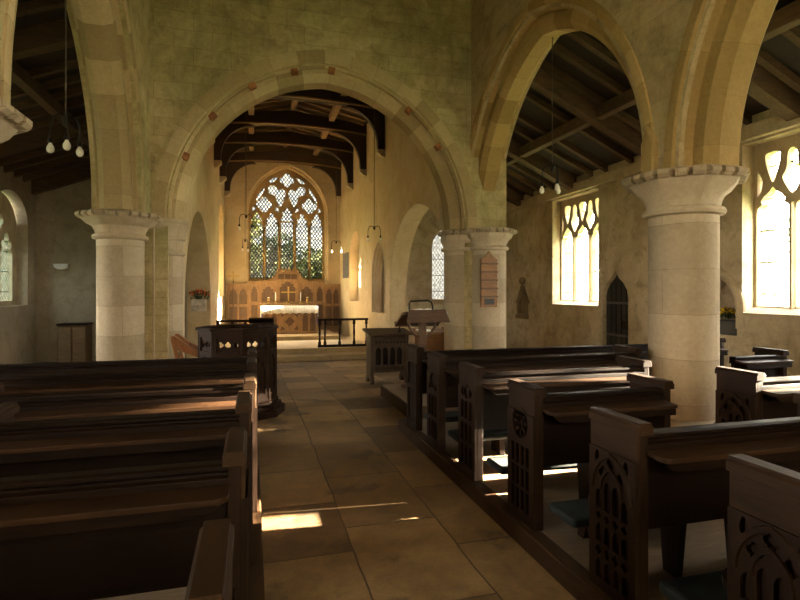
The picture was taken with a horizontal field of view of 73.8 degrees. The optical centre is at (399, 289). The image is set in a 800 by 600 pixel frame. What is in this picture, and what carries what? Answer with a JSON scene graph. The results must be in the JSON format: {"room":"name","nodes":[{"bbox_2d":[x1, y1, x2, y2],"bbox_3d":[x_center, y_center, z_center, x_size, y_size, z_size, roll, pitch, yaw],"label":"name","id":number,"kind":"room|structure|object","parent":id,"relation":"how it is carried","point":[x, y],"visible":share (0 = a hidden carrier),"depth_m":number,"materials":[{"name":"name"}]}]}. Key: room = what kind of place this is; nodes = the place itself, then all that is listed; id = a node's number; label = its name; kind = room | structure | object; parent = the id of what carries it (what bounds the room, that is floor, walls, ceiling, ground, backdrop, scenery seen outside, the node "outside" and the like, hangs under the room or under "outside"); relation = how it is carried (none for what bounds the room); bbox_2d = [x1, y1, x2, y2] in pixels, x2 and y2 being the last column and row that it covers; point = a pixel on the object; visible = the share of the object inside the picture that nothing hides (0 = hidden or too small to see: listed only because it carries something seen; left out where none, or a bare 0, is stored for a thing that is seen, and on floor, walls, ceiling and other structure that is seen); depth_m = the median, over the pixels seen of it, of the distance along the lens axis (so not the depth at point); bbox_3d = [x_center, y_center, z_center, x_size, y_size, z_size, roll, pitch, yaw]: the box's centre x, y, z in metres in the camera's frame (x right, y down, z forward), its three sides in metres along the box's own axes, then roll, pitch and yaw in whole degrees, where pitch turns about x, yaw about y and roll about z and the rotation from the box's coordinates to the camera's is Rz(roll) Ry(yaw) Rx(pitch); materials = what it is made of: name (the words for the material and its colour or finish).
{"room":"church","nodes":[
{"label":"church","id":0,"kind":"room"},
{"bbox_2d":[0,166,35,363],"bbox_3d":[-7.605,-0.550,4.401,0.700,5.300,22.950,0,0,-16],"label":"wall","id":1,"kind":"structure","parent":0,"point":[17,322],"depth_m":14.23,"materials":[{"name":"paint"}]},
{"bbox_2d":[0,192,16,305],"bbox_3d":[-10.031,-0.990,13.249,0.140,2.940,2.120,0,0,-16],"label":"window","id":2,"kind":"structure","parent":1,"relation":"in","point":[8,224],"depth_m":13.80,"materials":[{"name":"glass"}]},
{"bbox_2d":[0,0,90,194],"bbox_3d":[-5.471,-3.698,4.941,5.200,2.146,22.650,0,0,-16],"label":"ceiling","id":3,"kind":"structure","parent":0,"point":[41,96],"depth_m":10.23,"materials":[{"name":"brown wood"}]},
{"bbox_2d":[0,0,149,212],"bbox_3d":[-2.540,-2.800,1.812,0.725,9.000,14.450,0,0,-16],"label":"wall","id":4,"kind":"structure","parent":0,"point":[111,38],"depth_m":7.58,"materials":[{"name":"stone"}]},
{"bbox_2d":[46,0,83,156],"bbox_3d":[-3.692,-2.749,5.831,0.340,2.502,0.353,0,0,-16],"label":"pendant light","id":5,"kind":"object","parent":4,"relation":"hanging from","point":[66,145],"visible":1,"depth_m":5.84,"materials":[{"name":"black metal"}]},
{"bbox_2d":[64,134,69,139],"bbox_3d":[-3.576,-1.643,5.721,0.051,0.065,0.051,0,0,-16],"label":"socket","id":6,"kind":"object","parent":5,"relation":"attached to","point":[66,137],"depth_m":5.70,"materials":[{"name":"black metal"}]},
{"bbox_2d":[36,179,186,361],"bbox_3d":[-8.496,-1.300,15.647,5.000,7.000,0.600,0,0,-16],"label":"wall","id":7,"kind":"structure","parent":0,"point":[68,295],"depth_m":15.05,"materials":[{"name":"paint"}]},
{"bbox_2d":[53,264,68,268],"bbox_3d":[-9.513,-0.660,14.971,0.370,0.160,0.160,0,0,-16],"label":"wall lamp","id":8,"kind":"object","parent":7,"relation":"attached to","point":[57,266],"visible":1,"depth_m":14.90,"materials":[{"name":"white paint"}]},
{"bbox_2d":[95,429,264,599],"bbox_3d":[-3.141,1.538,0.622,5.840,0.125,8.880,0,0,-16],"label":"floor","id":9,"kind":"structure","parent":0,"point":[256,590],"depth_m":2.71,"materials":[{"name":"brown wood"}]},
{"bbox_2d":[0,427,247,599],"bbox_3d":[-1.220,1.040,1.989,1.254,0.880,0.535,0,0,-16],"label":"pew","id":10,"kind":"object","parent":9,"relation":"on","point":[102,533],"visible":0.91,"depth_m":1.88,"materials":[{"name":"brown wood"}]},
{"bbox_2d":[0,390,252,565],"bbox_3d":[-1.455,1.040,2.837,1.294,0.880,0.535,0,0,-16],"label":"pew","id":11,"kind":"object","parent":9,"relation":"on","point":[83,444],"visible":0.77,"depth_m":2.67,"materials":[{"name":"brown wood"}]},
{"bbox_2d":[0,373,256,512],"bbox_3d":[-1.792,1.040,3.470,1.664,0.880,0.535,0,0,-16],"label":"pew","id":12,"kind":"object","parent":9,"relation":"on","point":[59,407],"visible":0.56,"depth_m":3.32,"materials":[{"name":"brown wood"}]},
{"bbox_2d":[0,357,256,397],"bbox_3d":[-2.499,1.040,4.259,2.624,0.880,0.535,0,0,-16],"label":"pew","id":13,"kind":"object","parent":9,"relation":"on","point":[182,379],"visible":0.45,"depth_m":4.15,"materials":[{"name":"brown wood"}]},
{"bbox_2d":[0,348,256,376],"bbox_3d":[-2.695,1.040,4.983,2.624,0.880,0.535,0,0,-16],"label":"pew","id":14,"kind":"object","parent":9,"relation":"on","point":[214,362],"visible":0.28,"depth_m":4.86,"materials":[{"name":"brown wood"}]},
{"bbox_2d":[184,518,235,599],"bbox_3d":[-0.987,1.040,1.057,1.254,0.880,0.535,0,0,-16],"label":"pew","id":15,"kind":"object","parent":9,"relation":"on","point":[211,574],"visible":1,"depth_m":1.18,"materials":[{"name":"brown wood"}]},
{"bbox_2d":[183,144,224,357],"bbox_3d":[-5.718,-1.825,15.251,0.620,8.050,11.767,0,0,-14],"label":"wall","id":16,"kind":"structure","parent":0,"point":[204,245],"depth_m":14.86,"materials":[{"name":"paint"}]},
{"bbox_2d":[191,299,206,311],"bbox_3d":[-5.591,0.430,14.830,0.400,0.340,0.200,0,0,-16],"label":"wall bracket","id":17,"kind":"object","parent":16,"relation":"attached to","point":[196,304],"visible":1,"depth_m":14.77,"materials":[{"name":"stone"}]},
{"bbox_2d":[188,289,209,299],"bbox_3d":[-5.580,0.125,14.807,0.588,0.316,0.317,0,0,-16],"label":"flower arrangement","id":18,"kind":"object","parent":17,"relation":"on","point":[205,293],"visible":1,"depth_m":14.77,"materials":[{"name":"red plant"}]},
{"bbox_2d":[225,145,339,323],"bbox_3d":[-4.659,-1.900,21.357,5.850,8.200,0.750,0,0,-16],"label":"wall","id":19,"kind":"structure","parent":0,"point":[236,260],"depth_m":20.77,"materials":[{"name":"paint"}]},
{"bbox_2d":[227,268,339,331],"bbox_3d":[-4.493,0.405,20.890,4.340,2.550,0.200,0,0,-16],"label":"reredos","id":20,"kind":"object","parent":19,"relation":"attached to","point":[247,297],"visible":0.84,"depth_m":20.86,"materials":[{"name":"brown wood"}]},
{"bbox_2d":[248,169,323,280],"bbox_3d":[-4.520,-2.590,21.323,3.080,4.580,0.210,0,0,-16],"label":"window","id":21,"kind":"structure","parent":19,"relation":"in","point":[286,209],"depth_m":21.31,"materials":[{"name":"glass"}]},
{"bbox_2d":[243,163,329,283],"bbox_3d":[-4.472,-2.612,21.150,3.340,4.823,0.250,0,0,-16],"label":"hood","id":22,"kind":"object","parent":19,"relation":"attached to","point":[256,173],"depth_m":21.11,"materials":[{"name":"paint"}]},
{"bbox_2d":[74,0,516,360],"bbox_3d":[-1.402,-2.550,9.535,7.590,9.500,1.715,0,0,-16],"label":"wall","id":23,"kind":"structure","parent":0,"point":[212,61],"depth_m":9.47,"materials":[{"name":"stone"}]},
{"bbox_2d":[480,251,497,306],"bbox_3d":[1.668,-0.209,10.102,0.330,1.058,0.185,0,0,-16],"label":"hymn board","id":24,"kind":"object","parent":23,"relation":"attached to","point":[488,263],"visible":1,"depth_m":10.04,"materials":[{"name":"brown wood"}]},
{"bbox_2d":[36,329,575,599],"bbox_3d":[-1.262,1.890,8.471,15.300,0.620,27.000,0,0,-16],"label":"floor","id":25,"kind":"structure","parent":0,"point":[352,509],"depth_m":3.90,"materials":[{"name":"beige stone"}]},
{"bbox_2d":[0,97,32,143],"bbox_3d":[-3.059,0.200,3.354,1.160,2.800,1.160,0,0,-16],"label":"stone pier","id":26,"kind":"object","parent":25,"relation":"on","point":[13,122],"visible":1,"depth_m":3.53,"materials":[{"name":"beige stone"}]},
{"bbox_2d":[56,322,92,361],"bbox_3d":[-8.804,1.440,14.438,0.740,1.080,0.585,0,0,-16],"label":"base cabinet","id":27,"kind":"object","parent":25,"relation":"on","point":[74,340],"visible":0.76,"depth_m":14.19,"materials":[{"name":"brown wood"}]},
{"bbox_2d":[171,333,197,358],"bbox_3d":[-2.900,1.141,7.549,0.589,1.028,0.460,0,0,-16],"label":"wooden chair","id":28,"kind":"object","parent":25,"relation":"on","point":[178,341],"visible":0.44,"depth_m":7.31,"materials":[{"name":"brown wood"}]},
{"bbox_2d":[227,271,238,319],"bbox_3d":[-6.306,0.510,20.168,0.401,2.420,0.236,0,0,13],"label":"processional cross","id":29,"kind":"object","parent":25,"relation":"on","point":[233,275],"visible":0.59,"depth_m":20.15,"materials":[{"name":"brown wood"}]},
{"bbox_2d":[195,324,284,420],"bbox_3d":[-2.103,1.078,6.940,1.109,1.210,1.109,0,0,0],"label":"pulpit","id":30,"kind":"object","parent":25,"relation":"on","point":[269,406],"visible":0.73,"depth_m":6.68,"materials":[{"name":"brown wood"}]},
{"bbox_2d":[249,317,273,324],"bbox_3d":[-1.896,0.421,7.278,0.320,0.105,0.340,0,0,-16],"label":"book stand","id":31,"kind":"object","parent":30,"relation":"on","point":[254,321],"visible":1,"depth_m":7.19,"materials":[{"name":"brown wood"}]},
{"bbox_2d":[216,320,273,348],"bbox_3d":[-4.468,1.290,15.417,1.600,0.860,0.178,0,0,-16],"label":"rail","id":32,"kind":"object","parent":25,"relation":"on","point":[217,321],"visible":0.16,"depth_m":15.26,"materials":[{"name":"brown wood"}]},
{"bbox_2d":[259,303,317,317],"bbox_3d":[-4.251,1.042,20.355,2.160,1.075,0.280,0,0,-16],"label":"gradine","id":33,"kind":"object","parent":25,"relation":"on","point":[260,304],"visible":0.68,"depth_m":20.20,"materials":[{"name":"white fabric"}]},
{"bbox_2d":[281,287,295,302],"bbox_3d":[-4.258,0.188,20.342,0.540,0.630,0.220,0,0,-16],"label":"cross","id":34,"kind":"object","parent":33,"relation":"on","point":[288,292],"visible":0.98,"depth_m":20.32,"materials":[{"name":"gold metal"}]},
{"bbox_2d":[261,313,317,333],"bbox_3d":[-4.062,1.087,19.525,2.000,0.985,0.880,0,0,-16],"label":"altar","id":35,"kind":"object","parent":25,"relation":"on","point":[299,323],"visible":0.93,"depth_m":19.20,"materials":[{"name":"brown wood"}]},
{"bbox_2d":[260,305,317,316],"bbox_3d":[-4.052,0.782,19.485,2.021,0.396,0.882,0,0,-16],"label":"altar cloth","id":36,"kind":"object","parent":35,"relation":"on","point":[308,309],"visible":1,"depth_m":19.09,"materials":[{"name":"white fabric"}]},
{"bbox_2d":[317,318,367,347],"bbox_3d":[-1.726,1.290,16.178,1.530,0.860,0.178,0,0,-16],"label":"rail","id":37,"kind":"object","parent":25,"relation":"on","point":[324,320],"visible":0.9,"depth_m":16.11,"materials":[{"name":"brown wood"}]},
{"bbox_2d":[362,328,412,384],"bbox_3d":[-0.244,1.237,10.072,0.840,0.999,0.600,0,0,-16],"label":"desk","id":38,"kind":"object","parent":25,"relation":"on","point":[386,348],"visible":0.97,"depth_m":9.92,"materials":[{"name":"brown wood"}]},
{"bbox_2d":[380,384,457,418],"bbox_3d":[0.798,1.518,7.546,1.825,0.165,1.605,0,0,-16],"label":"step","id":39,"kind":"structure","parent":25,"relation":"on","point":[394,394],"depth_m":7.28,"materials":[{"name":"brown wood"}]},
{"bbox_2d":[394,300,449,387],"bbox_3d":[0.316,0.786,7.684,0.680,1.298,0.554,0,0,-16],"label":"lectern","id":40,"kind":"object","parent":39,"relation":"on","point":[412,318],"visible":0.52,"depth_m":7.52,"materials":[{"name":"brown wood"}]},
{"bbox_2d":[409,327,443,350],"bbox_3d":[0.657,1.336,12.024,0.810,0.980,0.460,0,0,-16],"label":"desk","id":41,"kind":"object","parent":25,"relation":"on","point":[434,342],"visible":0.31,"depth_m":11.92,"materials":[{"name":"brown wood"}]},
{"bbox_2d":[621,164,749,426],"bbox_3d":[2.984,0.200,5.623,1.160,2.800,1.160,0,0,-16],"label":"stone pier","id":42,"kind":"object","parent":25,"relation":"on","point":[684,209],"visible":0.78,"depth_m":5.32,"materials":[{"name":"beige stone"}]},
{"bbox_2d":[210,89,403,202],"bbox_3d":[-3.234,-4.800,15.759,6.100,2.520,12.300,0,0,-16],"label":"ceiling","id":43,"kind":"structure","parent":0,"point":[329,122],"depth_m":17.13,"materials":[{"name":"wood"}]},
{"bbox_2d":[241,239,248,251],"bbox_3d":[-5.215,-3.124,17.959,0.080,3.672,0.420,0,0,14],"label":"pendant light","id":44,"kind":"object","parent":43,"relation":"hanging from","point":[242,249],"visible":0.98,"depth_m":17.93,"materials":[{"name":"black metal"}]},
{"bbox_2d":[238,111,254,231],"bbox_3d":[-3.894,-3.224,13.500,0.420,3.472,0.083,0,0,-26],"label":"pendant light","id":45,"kind":"object","parent":43,"relation":"hanging from","point":[246,216],"visible":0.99,"depth_m":13.50,"materials":[{"name":"black metal"}]},
{"bbox_2d":[330,240,341,252],"bbox_3d":[-2.248,-3.104,18.784,0.420,3.592,0.083,0,0,-21],"label":"pendant light","id":46,"kind":"object","parent":43,"relation":"hanging from","point":[331,251],"visible":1,"depth_m":18.76,"materials":[{"name":"black metal"}]},
{"bbox_2d":[367,110,381,241],"bbox_3d":[-0.695,-3.084,14.389,0.420,3.572,0.080,0,0,-1],"label":"pendant light","id":47,"kind":"object","parent":43,"relation":"hanging from","point":[374,226],"visible":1,"depth_m":14.39,"materials":[{"name":"black metal"}]},
{"bbox_2d":[340,116,443,341],"bbox_3d":[-0.670,-1.825,16.663,0.490,8.050,11.745,0,0,-17],"label":"wall","id":48,"kind":"structure","parent":0,"point":[406,188],"depth_m":15.10,"materials":[{"name":"paint"}]},
{"bbox_2d":[343,252,348,277],"bbox_3d":[-2.088,-0.940,20.488,0.040,0.960,1.100,0,0,-16],"label":"tablet","id":49,"kind":"object","parent":48,"relation":"attached to","point":[345,255],"visible":1,"depth_m":20.19,"materials":[{"name":"stone"}]},
{"bbox_2d":[358,242,360,300],"bbox_3d":[-1.242,-0.879,19.011,0.140,2.758,1.920,0,0,-16],"label":"window","id":50,"kind":"structure","parent":48,"relation":"in","point":[359,252],"depth_m":19.75,"materials":[{"name":"glass"}]},
{"bbox_2d":[382,209,443,343],"bbox_3d":[1.688,-1.300,17.282,4.700,7.000,0.600,0,0,-16],"label":"wall","id":51,"kind":"structure","parent":0,"point":[419,273],"depth_m":16.70,"materials":[{"name":"paint"}]},
{"bbox_2d":[432,230,443,303],"bbox_3d":[1.557,-0.821,17.266,1.440,2.642,0.140,0,0,-16],"label":"window","id":52,"kind":"structure","parent":51,"relation":"in","point":[437,255],"depth_m":17.17,"materials":[{"name":"glass"}]},
{"bbox_2d":[398,418,726,599],"bbox_3d":[4.187,1.538,2.657,6.270,0.125,8.880,0,0,-16],"label":"floor","id":53,"kind":"structure","parent":0,"point":[558,548],"depth_m":3.27,"materials":[{"name":"brown wood"}]},
{"bbox_2d":[424,411,457,422],"bbox_3d":[1.244,1.377,5.685,2.000,0.205,0.270,0,0,-16],"label":"kneeler","id":54,"kind":"object","parent":53,"relation":"on","point":[451,416],"visible":0.06,"depth_m":5.42,"materials":[{"name":"teal fabric"}]},
{"bbox_2d":[448,429,507,454],"bbox_3d":[1.432,1.377,5.011,2.000,0.205,0.270,0,0,-16],"label":"kneeler","id":55,"kind":"object","parent":53,"relation":"on","point":[497,437],"visible":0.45,"depth_m":4.77,"materials":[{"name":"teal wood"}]},
{"bbox_2d":[448,429,507,441],"bbox_3d":[1.432,1.302,5.011,2.000,0.055,0.270,0,0,-16],"label":"cushion","id":56,"kind":"object","parent":55,"relation":"on","point":[499,434],"depth_m":4.74,"materials":[{"name":"fabric"}]},
{"bbox_2d":[487,456,576,474],"bbox_3d":[1.413,1.377,4.144,1.500,0.205,0.270,0,0,-16],"label":"kneeler","id":57,"kind":"object","parent":53,"relation":"on","point":[500,464],"visible":0.12,"depth_m":3.94,"materials":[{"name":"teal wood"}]},
{"bbox_2d":[427,345,641,449],"bbox_3d":[1.382,1.040,5.368,2.224,0.880,0.535,0,0,-16],"label":"pew","id":58,"kind":"object","parent":53,"relation":"on","point":[442,372],"visible":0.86,"depth_m":5.09,"materials":[{"name":"brown wood"}]},
{"bbox_2d":[458,356,651,480],"bbox_3d":[1.315,1.040,4.488,1.624,0.880,0.535,0,0,-16],"label":"pew","id":59,"kind":"object","parent":53,"relation":"on","point":[483,396],"visible":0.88,"depth_m":4.23,"materials":[{"name":"brown wood"}]},
{"bbox_2d":[407,338,728,430],"bbox_3d":[2.076,1.040,6.287,4.054,0.880,0.535,0,0,-16],"label":"pew","id":60,"kind":"object","parent":53,"relation":"on","point":[417,362],"visible":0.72,"depth_m":5.82,"materials":[{"name":"brown wood"}]},
{"bbox_2d":[549,498,588,538],"bbox_3d":[1.367,1.377,3.208,0.910,0.205,0.270,0,0,-16],"label":"kneeler","id":61,"kind":"object","parent":53,"relation":"on","point":[575,513],"visible":0.23,"depth_m":3.11,"materials":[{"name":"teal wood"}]},
{"bbox_2d":[507,373,677,530],"bbox_3d":[1.269,1.040,3.551,1.034,0.880,0.535,0,0,-16],"label":"pew","id":62,"kind":"object","parent":53,"relation":"on","point":[545,429],"visible":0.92,"depth_m":3.37,"materials":[{"name":"brown wood"}]},
{"bbox_2d":[659,570,726,599],"bbox_3d":[1.810,1.377,2.397,1.330,0.205,0.270,0,0,-16],"label":"kneeler","id":63,"kind":"object","parent":53,"relation":"on","point":[705,586],"visible":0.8,"depth_m":2.29,"materials":[{"name":"teal fabric"}]},
{"bbox_2d":[588,393,799,599],"bbox_3d":[1.706,1.040,2.739,1.466,0.880,0.535,0,0,-16],"label":"pew","id":64,"kind":"object","parent":53,"relation":"on","point":[642,477],"visible":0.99,"depth_m":2.51,"materials":[{"name":"brown wood"}]},
{"bbox_2d":[713,366,799,423],"bbox_3d":[3.429,1.040,4.255,1.916,0.880,0.535,0,0,-16],"label":"pew","id":65,"kind":"object","parent":53,"relation":"on","point":[740,394],"visible":0.43,"depth_m":3.94,"materials":[{"name":"brown wood"}]},
{"bbox_2d":[722,453,799,599],"bbox_3d":[1.805,1.040,1.915,1.216,0.880,0.535,0,0,-16],"label":"pew","id":66,"kind":"object","parent":53,"relation":"on","point":[763,511],"visible":1,"depth_m":1.80,"materials":[{"name":"brown wood"}]},
{"bbox_2d":[729,347,793,376],"bbox_3d":[3.726,1.060,5.728,0.755,0.840,0.535,0,0,-16],"label":"pew","id":67,"kind":"object","parent":53,"relation":"on","point":[772,362],"visible":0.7,"depth_m":5.57,"materials":[{"name":"brown wood"}]},
{"bbox_2d":[470,0,777,190],"bbox_3d":[3.576,-2.800,3.754,0.840,9.000,14.920,0,0,-16],"label":"wall","id":68,"kind":"structure","parent":0,"point":[688,65],"depth_m":5.65,"materials":[{"name":"stone"}]},
{"bbox_2d":[539,37,560,193],"bbox_3d":[2.401,-2.744,8.311,0.355,2.452,0.330,0,0,-16],"label":"pendant light","id":69,"kind":"object","parent":68,"relation":"hanging from","point":[557,186],"visible":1,"depth_m":8.34,"materials":[{"name":"black metal"}]},
{"bbox_2d":[506,109,799,375],"bbox_3d":[6.400,-0.525,7.693,0.850,5.250,21.800,0,0,-16],"label":"wall","id":70,"kind":"structure","parent":0,"point":[533,254],"depth_m":11.76,"materials":[{"name":"paint"}]},
{"bbox_2d":[515,277,529,318],"bbox_3d":[3.674,0.230,16.017,0.200,1.260,0.674,0,0,-16],"label":"memorial","id":71,"kind":"object","parent":70,"relation":"attached to","point":[522,301],"visible":1,"depth_m":15.95,"materials":[{"name":"stone"}]},
{"bbox_2d":[552,191,597,307],"bbox_3d":[4.606,-1.065,13.629,0.430,3.270,2.320,0,0,-16],"label":"window","id":72,"kind":"structure","parent":70,"relation":"in","point":[573,208],"depth_m":13.85,"materials":[{"name":"stone"}]},
{"bbox_2d":[606,275,627,344],"bbox_3d":[4.957,0.700,12.066,0.172,2.400,0.880,0,0,-16],"label":"door","id":73,"kind":"structure","parent":70,"relation":"in","point":[617,295],"depth_m":12.11,"materials":[{"name":"brown wood"}]},
{"bbox_2d":[720,307,736,335],"bbox_3d":[5.733,0.526,9.374,0.298,0.508,0.628,0,0,-16],"label":"trough","id":74,"kind":"object","parent":70,"relation":"in","point":[727,327],"visible":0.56,"depth_m":9.26,"materials":[{"name":"grey stone"}]},
{"bbox_2d":[720,270,745,328],"bbox_3d":[5.586,0.146,9.335,0.080,1.009,0.980,0,0,-16],"label":"niche","id":75,"kind":"object","parent":70,"relation":"attached to","point":[735,279],"depth_m":8.95,"materials":[{"name":"stone"}]},
{"bbox_2d":[742,133,799,318],"bbox_3d":[6.169,-1.065,8.002,0.430,3.270,2.320,0,0,-16],"label":"window","id":76,"kind":"structure","parent":70,"relation":"in","point":[767,182],"depth_m":8.60,"materials":[{"name":"stone"}]},
{"bbox_2d":[506,0,799,205],"bbox_3d":[4.486,-3.675,7.109,4.850,2.341,21.500,0,0,-16],"label":"ceiling","id":77,"kind":"structure","parent":0,"point":[594,102],"depth_m":9.99,"materials":[{"name":"brown wood"}]},
{"label":"outside","id":78,"kind":"structure","parent":0,"visible":0},
{"bbox_2d":[582,299,788,306],"bbox_3d":[-6.689,2.410,24.089,180.000,0.380,170.000,0,0,-16],"label":"ground","id":79,"kind":"structure","parent":78,"point":[778,304],"depth_m":81.60,"materials":[{"name":"green plant"}]},
{"bbox_2d":[780,152,799,252],"bbox_3d":[13.837,-1.287,15.600,4.620,7.225,4.904,0,0,-16],"label":"tree","id":80,"kind":"object","parent":79,"relation":"on","point":[796,163],"visible":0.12,"depth_m":16.30,"materials":[{"name":"green plant"}]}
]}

